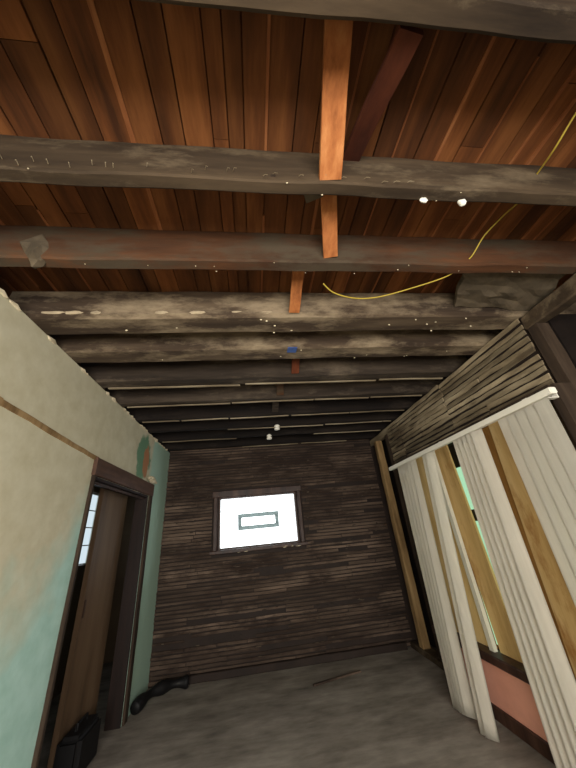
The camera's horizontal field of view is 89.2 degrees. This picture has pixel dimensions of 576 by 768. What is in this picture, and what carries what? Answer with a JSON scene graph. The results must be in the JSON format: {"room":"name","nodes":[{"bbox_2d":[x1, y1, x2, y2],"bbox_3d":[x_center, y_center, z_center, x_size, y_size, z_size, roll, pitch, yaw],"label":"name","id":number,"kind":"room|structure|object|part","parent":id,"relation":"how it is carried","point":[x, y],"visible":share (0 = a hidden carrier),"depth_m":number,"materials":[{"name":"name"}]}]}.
{"room":"unfinished room","nodes":[
{"label":"unfinished room","id":0,"kind":"room"},
{"bbox_2d":[0,294,169,767],"bbox_3d":[-1.327,0.524,0.563,0.120,2.550,7.140,-2,-27,-7],"label":"wall","id":1,"kind":"structure","parent":0,"point":[45,480],"depth_m":1.66,"materials":[{"name":"paint"}]},
{"bbox_2d":[0,397,96,458],"bbox_3d":[-1.383,0.034,1.319,0.019,0.133,2.234,-2,-27,-7],"label":"trim","id":2,"kind":"structure","parent":1,"relation":"attached to","point":[6,405],"depth_m":1.69,"materials":[{"name":"brown wood"}]},
{"bbox_2d":[0,288,167,450],"bbox_3d":[-1.506,-0.089,2.143,0.068,0.069,4.531,-2,-27,-7],"label":"rubble","id":3,"kind":"object","parent":1,"relation":"on","point":[2,292],"visible":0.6,"depth_m":1.81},
{"bbox_2d":[31,457,154,767],"bbox_3d":[-1.516,1.780,2.410,0.159,2.011,1.420,-2,-27,-7],"label":"door frame","id":4,"kind":"structure","parent":1,"relation":"in","point":[101,468],"depth_m":2.68,"materials":[{"name":"brown wood"}]},
{"bbox_3d":[-1.382,1.521,1.782,0.028,1.879,0.031,-2,-27,-7],"label":"casing","id":5,"kind":"part","parent":4,"relation":"part of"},
{"bbox_3d":[-1.537,0.943,2.841,0.034,0.133,1.420,-2,-27,-7],"label":"head casing","id":6,"kind":"part","parent":4,"relation":"part of","materials":[{"name":"brown wood"}]},
{"bbox_3d":[-1.517,2.141,2.978,0.029,1.880,0.086,-2,-27,-7],"label":"casing","id":7,"kind":"part","parent":4,"relation":"part of","materials":[{"name":"brown wood"}]},
{"bbox_2d":[147,476,156,483],"bbox_3d":[-1.587,1.123,3.420,0.057,0.077,0.326,-2,-27,-7],"label":"chunk","id":8,"kind":"object","parent":4,"relation":"on","point":[152,480],"visible":1,"depth_m":3.38,"materials":[{"name":"beige paint"}]},
{"bbox_2d":[51,486,134,699],"bbox_3d":[-2.095,1.539,2.418,0.970,2.550,5.100,-2,-27,-7],"label":"wall","id":9,"kind":"structure","parent":0,"point":[123,555],"depth_m":4.09,"materials":[{"name":"brown wood"}]},
{"bbox_2d":[47,488,127,767],"bbox_3d":[-1.705,1.951,2.609,0.044,1.880,0.585,-2,-27,-7],"label":"interior door","id":10,"kind":"structure","parent":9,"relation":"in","point":[82,678],"depth_m":2.51,"materials":[{"name":"brown wood"}]},
{"bbox_3d":[-1.659,1.829,2.377,0.004,0.120,0.025,-2,-27,-7],"label":"lock plate","id":11,"kind":"part","parent":10,"relation":"part of","materials":[{"name":"brown metal"}]},
{"bbox_2d":[78,494,98,564],"bbox_3d":[-2.725,1.941,3.946,0.040,0.880,0.884,-2,-27,-7],"label":"window","id":12,"kind":"structure","parent":9,"relation":"in","point":[91,516],"depth_m":3.99,"materials":[{"name":"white glass"}]},
{"bbox_2d":[148,439,417,687],"bbox_3d":[0.472,2.032,4.137,4.530,2.765,0.264,-2,-27,-7],"label":"wall","id":13,"kind":"structure","parent":0,"point":[345,589],"depth_m":3.75,"materials":[{"name":"brown wood"}]},
{"bbox_2d":[209,485,307,554],"bbox_3d":[-0.410,1.860,4.048,1.271,0.770,0.263,-2,-27,-7],"label":"window","id":14,"kind":"structure","parent":13,"relation":"in","point":[249,519],"depth_m":4.04,"materials":[{"name":"white glass"}]},
{"bbox_3d":[-0.371,2.146,3.821,1.271,0.046,0.116,-2,-27,-7],"label":"sill","id":15,"kind":"part","parent":14,"relation":"part of","materials":[{"name":"wood"}]},
{"bbox_3d":[-0.407,1.886,4.035,0.560,0.202,0.038,-2,-27,-7],"label":"vent frame","id":16,"kind":"part","parent":14,"relation":"part of","materials":[{"name":"grey plastic"}]},
{"bbox_3d":[-0.411,1.896,4.076,1.068,0.637,0.180,-2,-27,-7],"label":"frame","id":17,"kind":"part","parent":14,"relation":"part of","materials":[{"name":"wood"}]},
{"bbox_2d":[165,642,407,684],"bbox_3d":[0.044,3.174,3.315,2.770,0.075,0.051,-2,-27,-7],"label":"baseboard","id":18,"kind":"structure","parent":13,"relation":"attached to","point":[391,647],"depth_m":3.31,"materials":[{"name":"brown wood"}]},
{"bbox_2d":[0,0,575,407],"bbox_3d":[0.085,-0.803,1.596,5.833,0.063,7.470,-2,-27,-7],"label":"ceiling","id":19,"kind":"structure","parent":0,"point":[119,71],"depth_m":1.10,"materials":[{"name":"brown wood"}]},
{"bbox_2d":[159,430,381,450],"bbox_3d":[-0.191,0.811,4.420,3.391,0.229,0.061,-2,-27,-7],"label":"joist","id":20,"kind":"object","parent":19,"relation":"attached to","point":[330,437],"visible":0.66,"depth_m":4.36,"materials":[{"name":"brown wood"}]},
{"bbox_2d":[149,420,393,442],"bbox_3d":[-0.145,0.606,4.020,3.396,0.234,0.058,-2,-27,-7],"label":"joist","id":21,"kind":"object","parent":19,"relation":"attached to","point":[164,437],"visible":0.59,"depth_m":3.95,"materials":[{"name":"brown wood"}]},
{"bbox_2d":[138,409,405,432],"bbox_3d":[-0.108,0.434,3.686,3.392,0.232,0.062,-2,-27,-7],"label":"joist","id":22,"kind":"object","parent":19,"relation":"attached to","point":[327,419],"visible":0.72,"depth_m":3.63,"materials":[{"name":"brown wood"}]},
{"bbox_2d":[124,395,420,422],"bbox_3d":[-0.069,0.257,3.345,3.392,0.234,0.069,-2,-27,-7],"label":"joist","id":23,"kind":"object","parent":19,"relation":"attached to","point":[307,407],"visible":0.77,"depth_m":3.28,"materials":[{"name":"brown wood"}]},
{"bbox_2d":[272,402,278,411],"bbox_3d":[-0.133,0.161,3.150,0.073,0.174,0.357,-2,-27,-7],"label":"brace","id":24,"kind":"object","parent":23,"relation":"attached to","point":[275,405],"visible":0.41,"depth_m":3.21,"materials":[{"name":"brown wood"}]},
{"bbox_2d":[46,329,500,362],"bbox_3d":[0.055,-0.321,2.237,3.396,0.225,0.184,-2,-27,-7],"label":"joist","id":25,"kind":"object","parent":19,"relation":"attached to","point":[210,346],"visible":0.83,"depth_m":2.13,"materials":[{"name":"beige paint"}]},
{"bbox_2d":[287,346,296,351],"bbox_3d":[0.028,-0.251,2.133,0.066,0.010,0.067,-2,-27,-7],"label":"scrap","id":26,"kind":"object","parent":25,"relation":"attached to","point":[290,349],"visible":1,"depth_m":2.13,"materials":[{"name":"blue plastic"}]},
{"bbox_2d":[291,359,299,373],"bbox_3d":[0.064,-0.219,2.431,0.068,0.175,0.255,-2,-27,-7],"label":"brace","id":27,"kind":"object","parent":25,"relation":"attached to","point":[295,362],"visible":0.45,"depth_m":2.46,"materials":[{"name":"red wood"}]},
{"bbox_2d":[105,377,441,407],"bbox_3d":[-0.027,0.057,2.961,3.393,0.233,0.100,-2,-27,-7],"label":"joist","id":28,"kind":"object","parent":19,"relation":"attached to","point":[187,396],"visible":0.72,"depth_m":2.88,"materials":[{"name":"brown wood"}]},
{"bbox_2d":[276,384,283,394],"bbox_3d":[-0.076,-0.030,2.778,0.072,0.174,0.302,-3,-27,-6],"label":"brace","id":29,"kind":"object","parent":28,"relation":"attached to","point":[279,387],"visible":0.41,"depth_m":2.82,"materials":[{"name":"brown wood"}]},
{"bbox_2d":[81,355,466,389],"bbox_3d":[0.015,-0.131,2.596,3.393,0.233,0.138,-2,-27,-7],"label":"joist","id":30,"kind":"object","parent":19,"relation":"attached to","point":[130,375],"visible":0.77,"depth_m":2.51,"materials":[{"name":"brown wood"}]},
{"bbox_2d":[0,134,575,205],"bbox_3d":[0.695,-0.875,1.249,4.443,0.242,0.091,-2,-27,-7],"label":"joist","id":31,"kind":"object","parent":19,"relation":"attached to","point":[24,159],"visible":0.99,"depth_m":1.13,"materials":[{"name":"beige paint"}]},
{"bbox_2d":[304,194,322,202],"bbox_3d":[0.107,-0.821,1.251,0.077,0.064,0.062,-14,-28,16],"label":"wood block","id":32,"kind":"object","parent":31,"relation":"attached to","point":[308,197],"visible":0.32,"depth_m":1.24,"materials":[{"name":"grey paint"}]},
{"bbox_2d":[319,19,352,179],"bbox_3d":[0.158,-0.948,1.006,0.086,0.170,0.374,-4,-27,-2],"label":"brace","id":33,"kind":"object","parent":31,"relation":"attached to","point":[337,39],"visible":0.94,"depth_m":0.98,"materials":[{"name":"orange wood"}]},
{"bbox_2d":[343,28,422,160],"bbox_3d":[0.303,-0.971,1.022,0.077,0.152,0.398,1,-27,-13],"label":"brace","id":34,"kind":"object","parent":31,"relation":"attached to","point":[403,44],"visible":0.93,"depth_m":0.96,"materials":[{"name":"red wood"}]},
{"bbox_2d":[0,225,575,273],"bbox_3d":[0.659,-0.692,1.586,4.443,0.255,0.103,-2,-27,-7],"label":"joist","id":35,"kind":"object","parent":19,"relation":"attached to","point":[34,247],"visible":1,"depth_m":1.46,"materials":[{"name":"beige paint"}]},
{"bbox_2d":[320,195,337,257],"bbox_3d":[0.193,-0.764,1.367,0.074,0.144,0.313,-7,-27,3],"label":"brace","id":36,"kind":"object","parent":35,"relation":"attached to","point":[328,203],"visible":0.75,"depth_m":1.37,"materials":[{"name":"orange wood"}]},
{"bbox_2d":[323,112,575,298],"bbox_3d":[0.801,-0.741,1.447,1.217,0.269,0.480,-22,-31,29],"label":"electrical cable","id":37,"kind":"object","parent":35,"relation":"hanging from","point":[574,115],"visible":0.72,"depth_m":1.54,"materials":[{"name":"yellow plastic"}]},
{"bbox_2d":[9,291,575,333],"bbox_3d":[0.611,-0.493,2.002,4.444,0.226,0.198,-2,-27,-7],"label":"joist","id":38,"kind":"object","parent":19,"relation":"attached to","point":[53,312],"visible":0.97,"depth_m":1.81,"materials":[{"name":"beige paint"}]},
{"bbox_2d":[289,271,303,312],"bbox_3d":[0.052,-0.585,1.697,0.067,0.165,0.329,-1,-27,-9],"label":"brace","id":39,"kind":"object","parent":38,"relation":"attached to","point":[297,276],"visible":0.68,"depth_m":1.72,"materials":[{"name":"orange wood"}]},
{"bbox_2d":[452,272,561,309],"bbox_3d":[1.377,-0.597,1.855,0.752,0.077,0.327,-2,-27,-7],"label":"board","id":40,"kind":"object","parent":38,"relation":"attached to","point":[515,291],"visible":0.85,"depth_m":1.83,"materials":[{"name":"brown wood"}]},
{"bbox_2d":[121,0,575,44],"bbox_3d":[0.741,-1.089,0.856,4.445,0.224,0.075,-2,-27,-6],"label":"joist","id":41,"kind":"object","parent":19,"relation":"attached to","point":[554,21],"visible":1,"depth_m":0.77,"materials":[{"name":"brown wood"}]},
{"bbox_2d":[38,645,555,767],"bbox_3d":[0.269,1.970,0.766,5.800,0.120,8.500,-2,-27,-7],"label":"floor","id":42,"kind":"structure","parent":0,"point":[398,711],"depth_m":2.33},
{"bbox_2d":[53,712,100,767],"bbox_3d":[-1.497,2.580,2.083,0.160,0.289,0.340,-2,-27,-7],"label":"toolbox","id":43,"kind":"object","parent":42,"relation":"on","point":[77,748],"visible":1,"depth_m":2.02,"materials":[{"name":"black plastic"}]},
{"bbox_3d":[-1.507,2.473,2.137,0.020,0.048,0.179,-2,-27,-7],"label":"handle","id":44,"kind":"part","parent":43,"relation":"part of","materials":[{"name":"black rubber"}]},
{"bbox_2d":[130,674,188,714],"bbox_3d":[-1.268,3.057,2.904,0.197,0.129,0.622,-23,-32,31],"label":"hose","id":45,"kind":"object","parent":42,"relation":"on","point":[162,687],"visible":1,"depth_m":2.90,"materials":[{"name":"black rubber"}]},
{"bbox_2d":[313,670,360,686],"bbox_3d":[0.505,2.981,2.963,0.548,0.016,0.032,5,-29,-21],"label":"scrap","id":46,"kind":"object","parent":42,"relation":"on","point":[357,671],"visible":1,"depth_m":2.95,"materials":[{"name":"brown wood"}]},
{"bbox_2d":[410,640,444,670],"bbox_3d":[1.594,2.924,3.115,0.144,0.066,0.944,-2,-27,-7],"label":"plate","id":47,"kind":"object","parent":42,"relation":"on","point":[431,654],"visible":0.48,"depth_m":3.19,"materials":[{"name":"brown wood"}]},
{"bbox_2d":[374,441,430,649],"bbox_3d":[1.454,1.931,3.855,0.094,2.396,0.095,-2,-27,-7],"label":"stud","id":48,"kind":"object","parent":47,"relation":"on","point":[415,605],"visible":1,"depth_m":3.71,"materials":[{"name":"brown wood"}]},
{"bbox_2d":[385,434,441,658],"bbox_3d":[1.517,1.778,3.566,0.095,2.394,0.080,-2,-27,-7],"label":"stud","id":49,"kind":"object","parent":47,"relation":"on","point":[395,471],"visible":0.44,"depth_m":3.52,"materials":[{"name":"black wood"}]},
{"bbox_2d":[369,429,387,445],"bbox_3d":[1.380,0.796,4.359,0.096,0.096,0.671,-2,-27,-7],"label":"plate","id":50,"kind":"object","parent":49,"relation":"on","point":[381,436],"visible":0.64,"depth_m":4.32,"materials":[{"name":"brown wood"}]},
{"bbox_2d":[528,323,575,390],"bbox_3d":[1.762,0.672,1.405,0.094,2.373,0.080,-2,-27,-7],"label":"stud","id":51,"kind":"object","parent":42,"relation":"on","point":[547,342],"visible":0.84,"depth_m":1.82,"materials":[{"name":"brown wood"}]},
{"bbox_2d":[520,273,575,329],"bbox_3d":[1.708,-0.690,1.462,0.099,0.114,1.222,-2,-27,-7],"label":"plate","id":52,"kind":"object","parent":51,"relation":"on","point":[562,297],"visible":0.95,"depth_m":1.80,"materials":[{"name":"brown wood"}]},
{"bbox_2d":[385,318,557,472],"bbox_3d":[1.556,0.356,2.911,0.127,0.650,2.320,-2,-27,-7],"label":"wall","id":53,"kind":"structure","parent":0,"point":[511,366],"depth_m":2.42,"materials":[{"name":"brown wood"}]},
{"bbox_2d":[448,445,499,650],"bbox_3d":[1.656,1.198,2.272,0.050,1.600,1.960,-2,-27,-7],"label":"window","id":54,"kind":"structure","parent":53,"relation":"in","point":[452,450],"depth_m":2.62,"materials":[{"name":"green glass"}]},
{"bbox_3d":[1.664,1.278,2.231,0.010,1.340,1.960,-2,-27,-7],"label":"glass pane","id":55,"kind":"part","parent":54,"relation":"part of","materials":[{"name":"clear glass"}]},
{"bbox_2d":[389,387,575,767],"bbox_3d":[1.405,1.290,1.972,0.242,1.948,2.015,-2,-27,-7],"label":"curtain","id":56,"kind":"object","parent":53,"relation":"attached to","point":[542,451],"visible":1,"depth_m":1.72,"materials":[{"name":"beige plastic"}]},
{"bbox_2d":[396,382,575,462],"bbox_3d":[1.668,1.354,2.181,0.340,2.000,2.080,-2,-27,-7],"label":"trim","id":57,"kind":"structure","parent":53,"relation":"attached to","point":[564,406],"depth_m":1.67,"materials":[{"name":"brown wood"}]},
{"bbox_2d":[382,293,575,648],"bbox_3d":[2.518,0.299,1.114,1.140,2.765,7.140,-2,-27,-7],"label":"wall","id":58,"kind":"structure","parent":0,"point":[563,326],"depth_m":3.52,"materials":[{"name":"brown wood"}]},
{"bbox_2d":[461,648,547,741],"bbox_3d":[1.640,2.082,1.813,0.100,0.380,2.060,-2,-27,-7],"label":"wall","id":59,"kind":"structure","parent":0,"point":[515,697],"depth_m":2.03,"materials":[{"name":"pink paint"}]},
{"bbox_2d":[432,625,529,684],"bbox_3d":[1.550,1.884,1.905,0.125,0.065,2.061,-2,-27,-7],"label":"trim","id":60,"kind":"structure","parent":59,"relation":"on","point":[513,667],"depth_m":2.03,"materials":[{"name":"brown wood"}]},
{"bbox_2d":[416,457,488,646],"bbox_3d":[1.463,1.448,2.764,0.018,1.498,0.407,-2,-27,-7],"label":"wood board","id":61,"kind":"object","parent":60,"relation":"on","point":[479,632],"visible":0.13,"depth_m":2.63,"materials":[{"name":"yellow wood"}]},
{"bbox_2d":[433,451,497,651],"bbox_3d":[1.464,1.318,2.507,0.030,1.498,0.051,-2,-27,-7],"label":"wood strip","id":62,"kind":"object","parent":60,"relation":"on","point":[477,598],"visible":0.84,"depth_m":2.39,"materials":[{"name":"beige wood"}]},
{"bbox_2d":[435,445,522,662],"bbox_3d":[1.504,1.260,2.400,0.018,1.498,0.272,-2,-27,-7],"label":"wood board","id":63,"kind":"object","parent":60,"relation":"on","point":[483,571],"visible":0.85,"depth_m":2.31,"materials":[{"name":"brown wood"}]},
{"bbox_2d":[462,539,497,648],"bbox_3d":[1.506,1.352,2.582,0.012,1.498,0.104,-2,-27,-7],"label":"wood board","id":64,"kind":"object","parent":60,"relation":"on","point":[462,539],"visible":0.07,"depth_m":2.33,"materials":[{"name":"wood"}]},
{"bbox_2d":[482,421,575,679],"bbox_3d":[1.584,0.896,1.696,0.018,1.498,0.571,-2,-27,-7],"label":"wood board","id":65,"kind":"object","parent":60,"relation":"on","point":[562,604],"visible":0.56,"depth_m":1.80,"materials":[{"name":"brown wood"}]},
{"bbox_2d":[470,688,554,764],"bbox_3d":[1.589,2.215,1.739,0.028,0.088,2.060,-2,-27,-7],"label":"baseboard","id":66,"kind":"structure","parent":59,"relation":"attached to","point":[532,739],"depth_m":1.93,"materials":[{"name":"brown wood"}]}
]}

